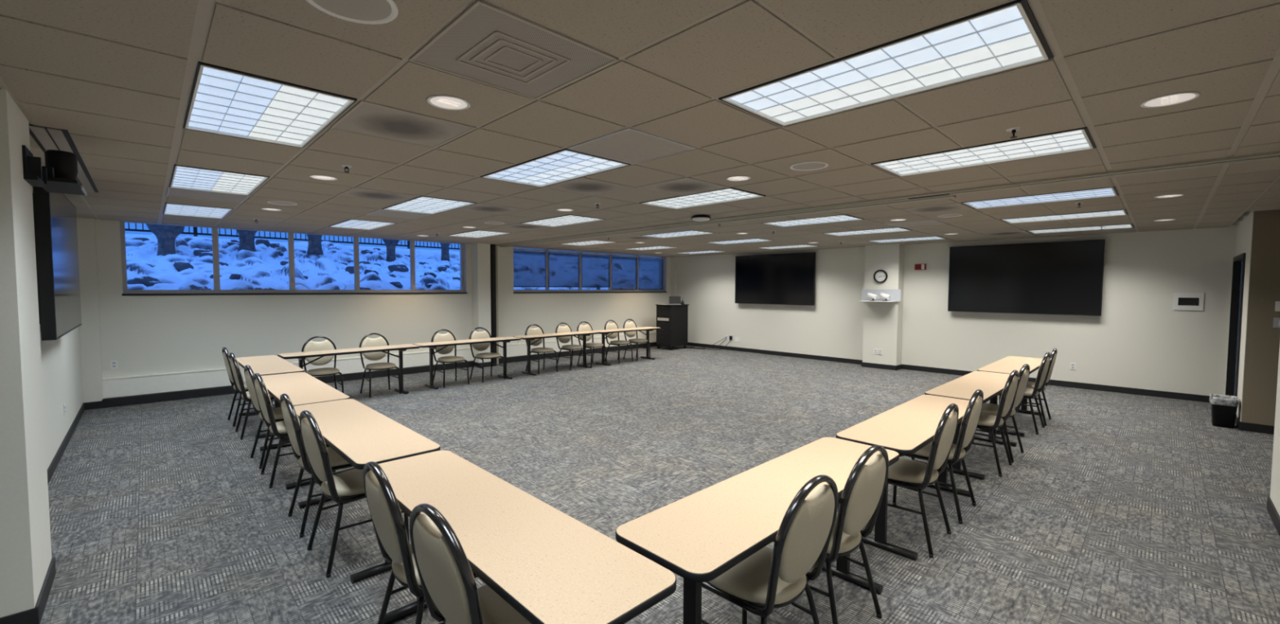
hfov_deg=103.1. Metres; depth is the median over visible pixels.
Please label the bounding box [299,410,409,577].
banquet chair
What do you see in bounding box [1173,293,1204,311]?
control panel
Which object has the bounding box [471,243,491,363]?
column
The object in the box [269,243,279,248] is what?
boulder
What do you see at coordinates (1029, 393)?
banquet chair
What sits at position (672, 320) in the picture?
equipment cart
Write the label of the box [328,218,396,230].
ceiling light
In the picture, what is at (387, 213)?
ceiling vent
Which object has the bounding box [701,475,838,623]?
banquet chair
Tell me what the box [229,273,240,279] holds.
boulder
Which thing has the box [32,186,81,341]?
wall screen
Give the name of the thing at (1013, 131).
sprinkler
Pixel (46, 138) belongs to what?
ceiling vent
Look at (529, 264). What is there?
roller shade
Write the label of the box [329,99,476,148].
ceiling vent
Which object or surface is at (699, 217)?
pod
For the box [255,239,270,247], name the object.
boulder
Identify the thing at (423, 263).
boulder
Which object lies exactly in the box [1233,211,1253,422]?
doorway
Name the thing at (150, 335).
wall
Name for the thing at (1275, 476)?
wall
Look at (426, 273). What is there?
boulder
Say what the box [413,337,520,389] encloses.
folding table
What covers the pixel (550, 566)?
folding table
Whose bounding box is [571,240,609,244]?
diffuser
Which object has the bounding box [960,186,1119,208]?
ceiling light
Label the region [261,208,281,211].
recessed light
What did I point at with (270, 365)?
folding table
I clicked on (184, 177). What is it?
ceiling light
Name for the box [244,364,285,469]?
banquet chair
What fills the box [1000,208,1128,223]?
ceiling light
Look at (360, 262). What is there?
boulder
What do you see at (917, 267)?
fire alarm
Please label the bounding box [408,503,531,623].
banquet chair
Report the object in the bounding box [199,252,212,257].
boulder
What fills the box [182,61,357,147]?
ceiling light
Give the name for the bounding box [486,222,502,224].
grille
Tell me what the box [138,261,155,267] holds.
boulder
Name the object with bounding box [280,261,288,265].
boulder
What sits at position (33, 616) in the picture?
baseboard
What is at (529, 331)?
banquet chair
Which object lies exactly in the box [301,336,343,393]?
banquet chair
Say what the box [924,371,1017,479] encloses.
folding table
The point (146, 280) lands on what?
boulder
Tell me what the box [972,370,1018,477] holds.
banquet chair
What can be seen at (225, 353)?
banquet chair
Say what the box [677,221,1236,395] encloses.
wall
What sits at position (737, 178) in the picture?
recessed light
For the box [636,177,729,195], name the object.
ceiling vent
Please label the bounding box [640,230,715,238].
ceiling light
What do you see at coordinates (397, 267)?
boulder
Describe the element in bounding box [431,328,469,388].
banquet chair
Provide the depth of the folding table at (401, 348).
7.54 m
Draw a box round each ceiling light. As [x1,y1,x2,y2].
[162,202,233,218]
[168,164,269,195]
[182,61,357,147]
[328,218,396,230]
[382,195,476,214]
[447,230,511,238]
[480,148,631,186]
[520,214,605,226]
[561,240,614,245]
[626,245,678,250]
[639,186,765,209]
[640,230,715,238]
[680,250,727,253]
[707,238,773,244]
[718,0,1053,126]
[756,244,818,248]
[760,214,864,226]
[823,226,912,235]
[868,235,946,243]
[870,127,1096,177]
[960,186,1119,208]
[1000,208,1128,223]
[1026,223,1134,233]
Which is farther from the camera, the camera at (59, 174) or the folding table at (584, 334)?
the folding table at (584, 334)
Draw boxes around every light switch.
[1273,317,1279,328]
[1275,301,1279,311]
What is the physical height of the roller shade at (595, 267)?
0.886 m
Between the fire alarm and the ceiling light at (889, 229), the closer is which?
the ceiling light at (889, 229)
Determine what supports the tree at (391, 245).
on the snowy ground
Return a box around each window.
[120,222,467,296]
[513,247,666,293]
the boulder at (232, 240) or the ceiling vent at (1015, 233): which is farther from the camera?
the boulder at (232, 240)
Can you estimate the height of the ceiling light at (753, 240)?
0.103 m
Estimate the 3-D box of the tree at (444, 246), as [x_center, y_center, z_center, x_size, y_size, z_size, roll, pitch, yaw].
[-5.375,-2.580,13.945,1.007,2.352,1.034,1,3,9]
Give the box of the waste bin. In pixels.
[1208,394,1239,428]
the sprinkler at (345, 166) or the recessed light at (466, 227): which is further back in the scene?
the recessed light at (466, 227)
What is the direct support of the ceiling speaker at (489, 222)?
attached to the ceiling
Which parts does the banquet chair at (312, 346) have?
backrest, frame, seat, seat frame, leg, leg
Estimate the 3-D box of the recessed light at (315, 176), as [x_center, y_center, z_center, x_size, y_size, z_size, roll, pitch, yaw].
[-2.635,-1.120,4.234,0.204,0.008,0.204,-2,4,-44]
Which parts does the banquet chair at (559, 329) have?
backrest, leg, frame, seat, leg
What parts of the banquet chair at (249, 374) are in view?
backrest, leg, frame, leg, seat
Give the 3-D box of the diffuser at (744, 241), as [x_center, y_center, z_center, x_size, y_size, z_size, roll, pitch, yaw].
[1.938,-1.392,9.923,0.554,0.004,1.147,-2,4,-44]
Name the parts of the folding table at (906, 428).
leg, leg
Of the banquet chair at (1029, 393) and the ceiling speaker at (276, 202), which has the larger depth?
the banquet chair at (1029, 393)
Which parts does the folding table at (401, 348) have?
leg, leg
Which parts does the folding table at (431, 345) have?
leg, leg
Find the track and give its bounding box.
[496,151,1279,247]
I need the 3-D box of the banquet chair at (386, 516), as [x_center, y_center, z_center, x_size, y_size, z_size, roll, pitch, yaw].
[-0.937,1.096,2.313,0.520,0.942,0.465,-2,4,-42]
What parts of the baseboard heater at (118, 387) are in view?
panel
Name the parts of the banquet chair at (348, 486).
backrest, leg, frame, leg, seat frame, seat, leg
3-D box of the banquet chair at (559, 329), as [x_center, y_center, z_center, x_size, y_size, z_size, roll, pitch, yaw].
[-1.455,0.699,10.625,0.520,0.942,0.465,2,4,40]
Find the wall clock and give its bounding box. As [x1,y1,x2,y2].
[873,270,887,283]
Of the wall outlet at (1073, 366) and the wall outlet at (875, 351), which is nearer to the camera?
the wall outlet at (1073, 366)
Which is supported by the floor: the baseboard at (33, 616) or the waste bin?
the waste bin
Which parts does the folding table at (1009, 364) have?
leg, leg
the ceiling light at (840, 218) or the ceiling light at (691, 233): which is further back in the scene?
the ceiling light at (691, 233)
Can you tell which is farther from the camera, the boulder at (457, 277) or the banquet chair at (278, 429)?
the boulder at (457, 277)
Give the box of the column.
[862,244,904,365]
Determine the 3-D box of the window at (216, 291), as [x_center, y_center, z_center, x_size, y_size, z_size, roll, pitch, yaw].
[-5.513,-0.891,8.945,5.085,1.167,0.195,-2,4,-44]
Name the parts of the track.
rail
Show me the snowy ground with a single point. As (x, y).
(259, 268)
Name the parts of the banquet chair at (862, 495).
frame, leg, seat, seat frame, backrest, leg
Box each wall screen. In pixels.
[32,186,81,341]
[734,252,815,306]
[947,240,1105,315]
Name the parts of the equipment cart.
drawer, drawer, drawer, drawer, corner rail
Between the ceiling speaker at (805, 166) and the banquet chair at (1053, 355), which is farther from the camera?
the banquet chair at (1053, 355)
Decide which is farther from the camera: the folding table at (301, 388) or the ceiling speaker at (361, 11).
the folding table at (301, 388)
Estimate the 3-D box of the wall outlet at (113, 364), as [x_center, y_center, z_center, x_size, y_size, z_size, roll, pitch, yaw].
[-7.358,0.737,7.112,0.072,0.116,0.010,-2,4,-44]
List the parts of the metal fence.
panel, post, panel, panel, panel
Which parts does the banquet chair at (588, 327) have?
backrest, frame, seat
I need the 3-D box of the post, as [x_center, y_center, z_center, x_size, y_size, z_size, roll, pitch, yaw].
[-3.164,-0.142,10.900,0.140,2.584,0.280,-2,4,-44]
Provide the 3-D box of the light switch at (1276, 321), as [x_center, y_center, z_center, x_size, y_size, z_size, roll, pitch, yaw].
[7.364,0.125,5.839,0.014,0.116,0.110,-2,4,-44]
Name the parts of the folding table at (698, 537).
leg, leg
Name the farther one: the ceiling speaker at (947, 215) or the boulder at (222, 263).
the boulder at (222, 263)
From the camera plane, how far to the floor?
4.17 m
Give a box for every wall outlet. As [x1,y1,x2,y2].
[63,404,66,416]
[110,360,117,368]
[873,348,877,354]
[878,349,882,355]
[1070,363,1075,369]
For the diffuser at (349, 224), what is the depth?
7.46 m
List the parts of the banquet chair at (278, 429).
backrest, leg, frame, leg, seat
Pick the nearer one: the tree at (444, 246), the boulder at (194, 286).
the boulder at (194, 286)
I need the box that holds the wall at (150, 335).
[94,219,670,378]
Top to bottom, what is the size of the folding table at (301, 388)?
0.738 m
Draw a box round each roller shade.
[513,248,546,287]
[547,250,580,287]
[581,252,610,287]
[611,254,637,289]
[638,256,663,289]
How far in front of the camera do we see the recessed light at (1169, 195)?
4.93 m
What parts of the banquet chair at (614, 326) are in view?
backrest, frame, seat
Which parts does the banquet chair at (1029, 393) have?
frame, seat, leg, leg, backrest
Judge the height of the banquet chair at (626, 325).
0.942 m
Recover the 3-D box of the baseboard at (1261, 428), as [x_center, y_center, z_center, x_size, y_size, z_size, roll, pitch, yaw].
[8.238,1.402,5.370,0.532,0.100,2.517,-2,4,-44]
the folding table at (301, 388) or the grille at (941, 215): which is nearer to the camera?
the folding table at (301, 388)
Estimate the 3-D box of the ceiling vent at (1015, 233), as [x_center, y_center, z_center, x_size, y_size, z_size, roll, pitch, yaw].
[6.010,-1.294,8.357,0.598,0.015,0.598,-2,4,-44]
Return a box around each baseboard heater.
[102,347,473,399]
[498,332,656,358]
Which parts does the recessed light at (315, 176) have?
bulb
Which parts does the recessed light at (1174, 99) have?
bulb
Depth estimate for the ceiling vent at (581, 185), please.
4.60 m
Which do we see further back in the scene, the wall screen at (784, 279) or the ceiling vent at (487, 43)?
the wall screen at (784, 279)
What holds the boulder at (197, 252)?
on the snowy ground
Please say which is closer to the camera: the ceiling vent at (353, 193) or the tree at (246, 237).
the ceiling vent at (353, 193)
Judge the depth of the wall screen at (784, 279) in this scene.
12.55 m
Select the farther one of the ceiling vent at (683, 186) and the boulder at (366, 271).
the boulder at (366, 271)
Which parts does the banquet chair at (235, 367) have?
backrest, leg, leg, frame, seat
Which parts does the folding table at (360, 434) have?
leg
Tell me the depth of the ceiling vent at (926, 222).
7.06 m
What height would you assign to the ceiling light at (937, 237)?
0.103 m
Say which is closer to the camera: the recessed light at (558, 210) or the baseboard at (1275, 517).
the baseboard at (1275, 517)
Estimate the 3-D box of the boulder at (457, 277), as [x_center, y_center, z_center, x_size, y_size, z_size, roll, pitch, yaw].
[-4.380,-0.800,12.177,0.249,0.140,0.219,-1,3,-18]
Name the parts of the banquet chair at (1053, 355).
seat, leg, leg, frame, backrest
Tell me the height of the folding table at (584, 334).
0.738 m
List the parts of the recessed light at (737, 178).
bulb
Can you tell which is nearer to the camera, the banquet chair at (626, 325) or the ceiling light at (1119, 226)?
the ceiling light at (1119, 226)
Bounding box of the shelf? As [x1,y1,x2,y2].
[858,289,901,302]
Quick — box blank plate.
[734,337,739,342]
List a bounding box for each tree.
[146,223,185,256]
[235,229,257,252]
[306,234,323,255]
[382,239,399,262]
[440,243,450,261]
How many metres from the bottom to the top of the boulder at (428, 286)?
0.124 m
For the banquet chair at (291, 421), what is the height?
0.942 m
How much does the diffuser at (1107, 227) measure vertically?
0.004 m
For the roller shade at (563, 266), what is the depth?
12.48 m
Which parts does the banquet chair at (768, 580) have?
leg, seat, seat frame, leg, backrest, leg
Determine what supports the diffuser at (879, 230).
attached to the ceiling light at (889, 229)
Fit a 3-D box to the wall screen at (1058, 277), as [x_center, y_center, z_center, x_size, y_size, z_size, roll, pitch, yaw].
[6.807,-0.598,9.113,0.122,1.245,2.220,-2,4,-44]
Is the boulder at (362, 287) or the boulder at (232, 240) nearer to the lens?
the boulder at (362, 287)
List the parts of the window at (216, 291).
sill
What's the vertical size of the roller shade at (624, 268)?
0.946 m
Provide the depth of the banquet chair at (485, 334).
9.28 m
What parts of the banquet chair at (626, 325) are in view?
backrest, frame, seat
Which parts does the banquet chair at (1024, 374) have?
seat, leg, frame, leg, backrest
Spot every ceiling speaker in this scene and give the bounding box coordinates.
[266,200,297,205]
[305,0,398,24]
[484,221,504,224]
[789,161,828,170]
[937,213,963,217]
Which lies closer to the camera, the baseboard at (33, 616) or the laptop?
the baseboard at (33, 616)
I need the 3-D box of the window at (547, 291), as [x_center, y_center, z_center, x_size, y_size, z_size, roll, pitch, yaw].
[-1.091,-1.081,13.234,5.060,1.167,0.195,-2,4,-44]
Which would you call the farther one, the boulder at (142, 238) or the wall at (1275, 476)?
the boulder at (142, 238)
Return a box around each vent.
[28,124,98,192]
[166,186,249,203]
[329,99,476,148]
[336,186,420,203]
[364,208,431,219]
[408,0,618,99]
[454,202,526,214]
[498,222,554,230]
[542,177,635,195]
[566,127,696,164]
[617,235,659,240]
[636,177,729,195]
[884,218,945,227]
[898,202,973,214]
[979,230,1031,236]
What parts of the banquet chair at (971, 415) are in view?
leg, seat, frame, leg, leg, backrest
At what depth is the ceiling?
2.66 m
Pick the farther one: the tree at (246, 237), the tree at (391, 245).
the tree at (391, 245)
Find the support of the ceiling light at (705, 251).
attached to the ceiling
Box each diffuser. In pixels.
[337,219,391,228]
[388,197,467,213]
[455,231,505,237]
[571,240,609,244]
[646,231,708,237]
[720,239,768,243]
[831,228,899,235]
[880,236,937,242]
[1039,225,1124,232]
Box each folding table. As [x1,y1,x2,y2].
[235,355,304,439]
[259,372,350,488]
[277,344,420,394]
[293,399,440,582]
[378,450,676,623]
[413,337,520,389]
[513,331,598,376]
[590,327,660,365]
[615,437,899,623]
[835,395,970,559]
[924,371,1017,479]
[977,355,1043,436]
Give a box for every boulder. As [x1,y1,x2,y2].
[127,274,161,287]
[132,236,149,241]
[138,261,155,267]
[173,261,193,271]
[181,283,210,289]
[193,248,209,256]
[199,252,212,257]
[212,260,228,266]
[226,242,239,246]
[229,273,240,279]
[230,239,239,243]
[254,284,279,289]
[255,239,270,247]
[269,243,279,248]
[277,250,284,256]
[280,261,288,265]
[345,266,354,274]
[359,261,371,264]
[360,248,373,254]
[360,285,370,289]
[364,269,373,275]
[387,263,408,272]
[389,280,402,288]
[418,261,428,265]
[423,271,436,278]
[426,283,432,288]
[437,266,447,271]
[452,275,460,280]
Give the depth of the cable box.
13.72 m
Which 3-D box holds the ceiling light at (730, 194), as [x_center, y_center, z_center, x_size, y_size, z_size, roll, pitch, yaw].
[0.618,-1.208,5.247,0.586,0.103,1.195,-2,4,-44]
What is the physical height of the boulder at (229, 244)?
0.156 m
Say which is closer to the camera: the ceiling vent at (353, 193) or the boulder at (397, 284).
the ceiling vent at (353, 193)
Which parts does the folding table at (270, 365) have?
leg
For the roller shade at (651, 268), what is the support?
attached to the window at (547, 291)
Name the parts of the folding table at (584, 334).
leg, leg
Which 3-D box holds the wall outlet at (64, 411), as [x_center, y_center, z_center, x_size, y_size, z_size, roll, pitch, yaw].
[-6.044,1.026,5.341,0.010,0.116,0.072,-2,4,-44]
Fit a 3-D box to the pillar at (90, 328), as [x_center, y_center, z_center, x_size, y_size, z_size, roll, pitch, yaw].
[-7.482,0.026,6.906,0.186,2.599,0.080,-2,4,-44]
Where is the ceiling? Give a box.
[0,0,1279,257]
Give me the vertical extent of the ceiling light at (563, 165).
0.103 m
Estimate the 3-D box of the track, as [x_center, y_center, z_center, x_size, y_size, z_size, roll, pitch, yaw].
[0.641,-1.253,7.245,0.360,0.042,10.820,-2,4,-44]
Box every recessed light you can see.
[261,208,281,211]
[309,174,337,180]
[426,94,471,110]
[462,226,475,228]
[556,208,573,211]
[725,175,751,181]
[889,218,906,221]
[1139,91,1200,107]
[1153,218,1174,221]
[1154,194,1183,198]
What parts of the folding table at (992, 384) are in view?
leg, leg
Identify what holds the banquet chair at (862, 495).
on the floor
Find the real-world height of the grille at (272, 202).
0.004 m
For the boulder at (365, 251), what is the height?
0.169 m
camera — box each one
[22,145,87,195]
[866,293,877,301]
[879,293,890,301]
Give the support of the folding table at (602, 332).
on the floor
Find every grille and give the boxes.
[268,201,295,204]
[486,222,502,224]
[792,162,826,169]
[939,214,960,217]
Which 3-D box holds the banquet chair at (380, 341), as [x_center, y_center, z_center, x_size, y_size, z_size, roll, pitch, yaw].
[-4.106,0.815,8.005,0.520,0.942,0.465,3,4,45]
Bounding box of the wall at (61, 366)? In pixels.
[31,186,83,469]
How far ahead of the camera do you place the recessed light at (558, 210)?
5.94 m
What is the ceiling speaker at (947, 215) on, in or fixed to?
attached to the ceiling
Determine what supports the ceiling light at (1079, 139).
attached to the ceiling
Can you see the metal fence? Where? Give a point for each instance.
(195, 233)
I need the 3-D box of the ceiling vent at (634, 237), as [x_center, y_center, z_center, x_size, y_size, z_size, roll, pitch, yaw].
[-0.012,-1.359,9.306,0.598,0.015,0.598,-2,4,-44]
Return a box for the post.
[489,244,498,366]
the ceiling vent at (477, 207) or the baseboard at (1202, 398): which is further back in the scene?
the baseboard at (1202, 398)
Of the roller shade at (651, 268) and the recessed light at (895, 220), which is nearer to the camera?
the recessed light at (895, 220)
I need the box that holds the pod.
[691,214,711,221]
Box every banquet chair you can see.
[222,347,274,426]
[229,352,274,439]
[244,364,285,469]
[253,373,299,488]
[280,393,355,537]
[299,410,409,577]
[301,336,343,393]
[359,333,400,398]
[362,462,478,623]
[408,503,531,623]
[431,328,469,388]
[469,327,505,382]
[524,324,557,374]
[555,322,586,370]
[577,321,606,366]
[604,320,632,364]
[622,319,650,361]
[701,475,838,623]
[773,445,888,623]
[887,404,959,558]
[892,389,983,524]
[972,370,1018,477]
[973,364,1030,462]
[997,352,1050,435]
[1022,348,1057,426]
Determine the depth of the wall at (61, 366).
5.15 m
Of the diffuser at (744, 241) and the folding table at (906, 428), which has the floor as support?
the folding table at (906, 428)
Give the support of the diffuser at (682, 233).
attached to the ceiling light at (691, 233)
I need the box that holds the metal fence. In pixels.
[124,222,626,255]
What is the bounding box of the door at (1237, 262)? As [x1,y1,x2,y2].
[1225,253,1245,396]
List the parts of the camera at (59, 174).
shelf plate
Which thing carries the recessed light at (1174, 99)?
in the ceiling
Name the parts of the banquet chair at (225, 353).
backrest, leg, frame, leg, seat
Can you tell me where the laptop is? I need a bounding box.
[669,296,681,305]
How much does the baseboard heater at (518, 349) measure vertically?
0.273 m
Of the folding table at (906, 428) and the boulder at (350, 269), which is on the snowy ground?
the boulder at (350, 269)
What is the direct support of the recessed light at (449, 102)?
in the ceiling
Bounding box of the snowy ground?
[124,233,639,289]
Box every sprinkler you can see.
[341,164,351,173]
[1006,127,1022,138]
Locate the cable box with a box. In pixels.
[728,335,733,341]
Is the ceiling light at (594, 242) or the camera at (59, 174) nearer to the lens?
the camera at (59, 174)
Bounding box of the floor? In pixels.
[40,345,1279,623]
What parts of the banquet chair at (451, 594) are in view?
backrest, frame, seat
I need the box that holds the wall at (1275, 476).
[1270,345,1279,515]
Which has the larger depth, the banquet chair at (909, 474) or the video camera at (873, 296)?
the video camera at (873, 296)
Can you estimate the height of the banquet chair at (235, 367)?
0.942 m
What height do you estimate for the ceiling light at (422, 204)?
0.103 m
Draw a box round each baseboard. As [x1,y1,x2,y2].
[0,403,84,623]
[84,342,657,410]
[686,342,1209,403]
[1235,415,1274,435]
[1266,496,1279,537]
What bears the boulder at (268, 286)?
on the snowy ground
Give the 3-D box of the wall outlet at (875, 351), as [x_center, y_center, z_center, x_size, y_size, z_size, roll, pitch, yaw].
[4.965,0.832,10.717,0.010,0.116,0.072,-2,4,-44]
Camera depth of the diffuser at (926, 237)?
9.48 m
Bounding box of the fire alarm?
[914,263,926,270]
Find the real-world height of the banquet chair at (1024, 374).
0.942 m
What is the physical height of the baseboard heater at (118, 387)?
0.273 m
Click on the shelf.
(895, 295)
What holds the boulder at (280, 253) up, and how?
on the snowy ground
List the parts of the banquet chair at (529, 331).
backrest, leg, frame, seat, leg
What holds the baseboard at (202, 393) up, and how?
attached to the wall at (150, 335)
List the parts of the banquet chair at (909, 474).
seat, seat frame, frame, leg, leg, backrest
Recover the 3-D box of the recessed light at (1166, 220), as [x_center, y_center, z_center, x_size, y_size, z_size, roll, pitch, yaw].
[6.855,-1.203,6.645,0.204,0.008,0.204,-2,4,-44]
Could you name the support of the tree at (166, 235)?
on the snowy ground
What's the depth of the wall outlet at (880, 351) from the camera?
10.64 m
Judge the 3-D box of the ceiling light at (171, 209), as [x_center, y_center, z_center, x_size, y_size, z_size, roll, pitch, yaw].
[-5.403,-1.273,6.196,0.586,0.103,1.195,-2,4,-44]
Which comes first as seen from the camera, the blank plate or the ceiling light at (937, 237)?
the ceiling light at (937, 237)
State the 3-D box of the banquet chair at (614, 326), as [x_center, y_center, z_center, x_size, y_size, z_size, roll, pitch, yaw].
[-0.501,0.658,11.551,0.520,0.942,0.465,3,4,41]
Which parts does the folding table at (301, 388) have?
leg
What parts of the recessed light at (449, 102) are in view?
bulb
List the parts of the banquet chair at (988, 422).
seat, leg, frame, leg, backrest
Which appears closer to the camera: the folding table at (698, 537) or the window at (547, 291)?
the folding table at (698, 537)
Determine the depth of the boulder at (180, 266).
8.98 m
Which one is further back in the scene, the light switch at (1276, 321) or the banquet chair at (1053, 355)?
the banquet chair at (1053, 355)
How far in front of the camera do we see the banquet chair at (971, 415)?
3.71 m
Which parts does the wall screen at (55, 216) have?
display panel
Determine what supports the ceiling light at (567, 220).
attached to the ceiling
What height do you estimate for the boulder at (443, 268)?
0.166 m
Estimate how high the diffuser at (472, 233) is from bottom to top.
0.004 m
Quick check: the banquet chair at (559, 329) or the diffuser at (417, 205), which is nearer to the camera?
the diffuser at (417, 205)
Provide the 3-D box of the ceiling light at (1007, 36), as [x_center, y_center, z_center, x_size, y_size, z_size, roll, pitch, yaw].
[1.005,-1.063,2.227,0.586,0.103,1.195,-2,4,-44]
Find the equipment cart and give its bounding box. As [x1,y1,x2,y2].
[655,304,688,350]
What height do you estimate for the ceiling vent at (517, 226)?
0.015 m
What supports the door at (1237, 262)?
attached to the doorway at (1245, 228)
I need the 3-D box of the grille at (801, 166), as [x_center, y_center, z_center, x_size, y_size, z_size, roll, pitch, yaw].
[1.254,-1.081,3.775,0.240,0.004,0.240,-2,4,-44]
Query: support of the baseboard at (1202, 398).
attached to the wall at (1138, 340)
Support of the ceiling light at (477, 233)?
attached to the ceiling
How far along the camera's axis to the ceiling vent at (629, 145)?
3.29 m
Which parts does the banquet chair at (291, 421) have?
backrest, leg, leg, frame, seat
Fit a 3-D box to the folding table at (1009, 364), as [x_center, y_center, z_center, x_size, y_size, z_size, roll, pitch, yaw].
[4.713,1.022,6.395,1.829,0.738,0.457,-2,4,-44]
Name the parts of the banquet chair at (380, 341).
leg, leg, backrest, frame, seat, seat frame, leg, leg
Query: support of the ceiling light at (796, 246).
attached to the ceiling
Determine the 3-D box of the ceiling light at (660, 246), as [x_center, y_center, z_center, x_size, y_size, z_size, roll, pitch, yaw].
[0.239,-1.514,11.669,0.586,0.103,1.195,-2,4,-44]
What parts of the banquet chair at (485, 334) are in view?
leg, backrest, leg, frame, seat, leg, leg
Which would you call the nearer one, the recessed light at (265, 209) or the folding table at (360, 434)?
the folding table at (360, 434)
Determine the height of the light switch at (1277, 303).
0.116 m
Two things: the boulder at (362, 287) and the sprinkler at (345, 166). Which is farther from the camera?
the boulder at (362, 287)
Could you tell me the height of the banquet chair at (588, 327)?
0.942 m
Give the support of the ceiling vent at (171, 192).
in the ceiling
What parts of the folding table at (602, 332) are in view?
leg, leg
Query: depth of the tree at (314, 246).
11.38 m
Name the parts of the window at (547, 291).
sill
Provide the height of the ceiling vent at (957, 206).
0.015 m
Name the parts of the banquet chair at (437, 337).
leg, backrest, leg, frame, seat, leg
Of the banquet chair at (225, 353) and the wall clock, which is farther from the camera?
the wall clock

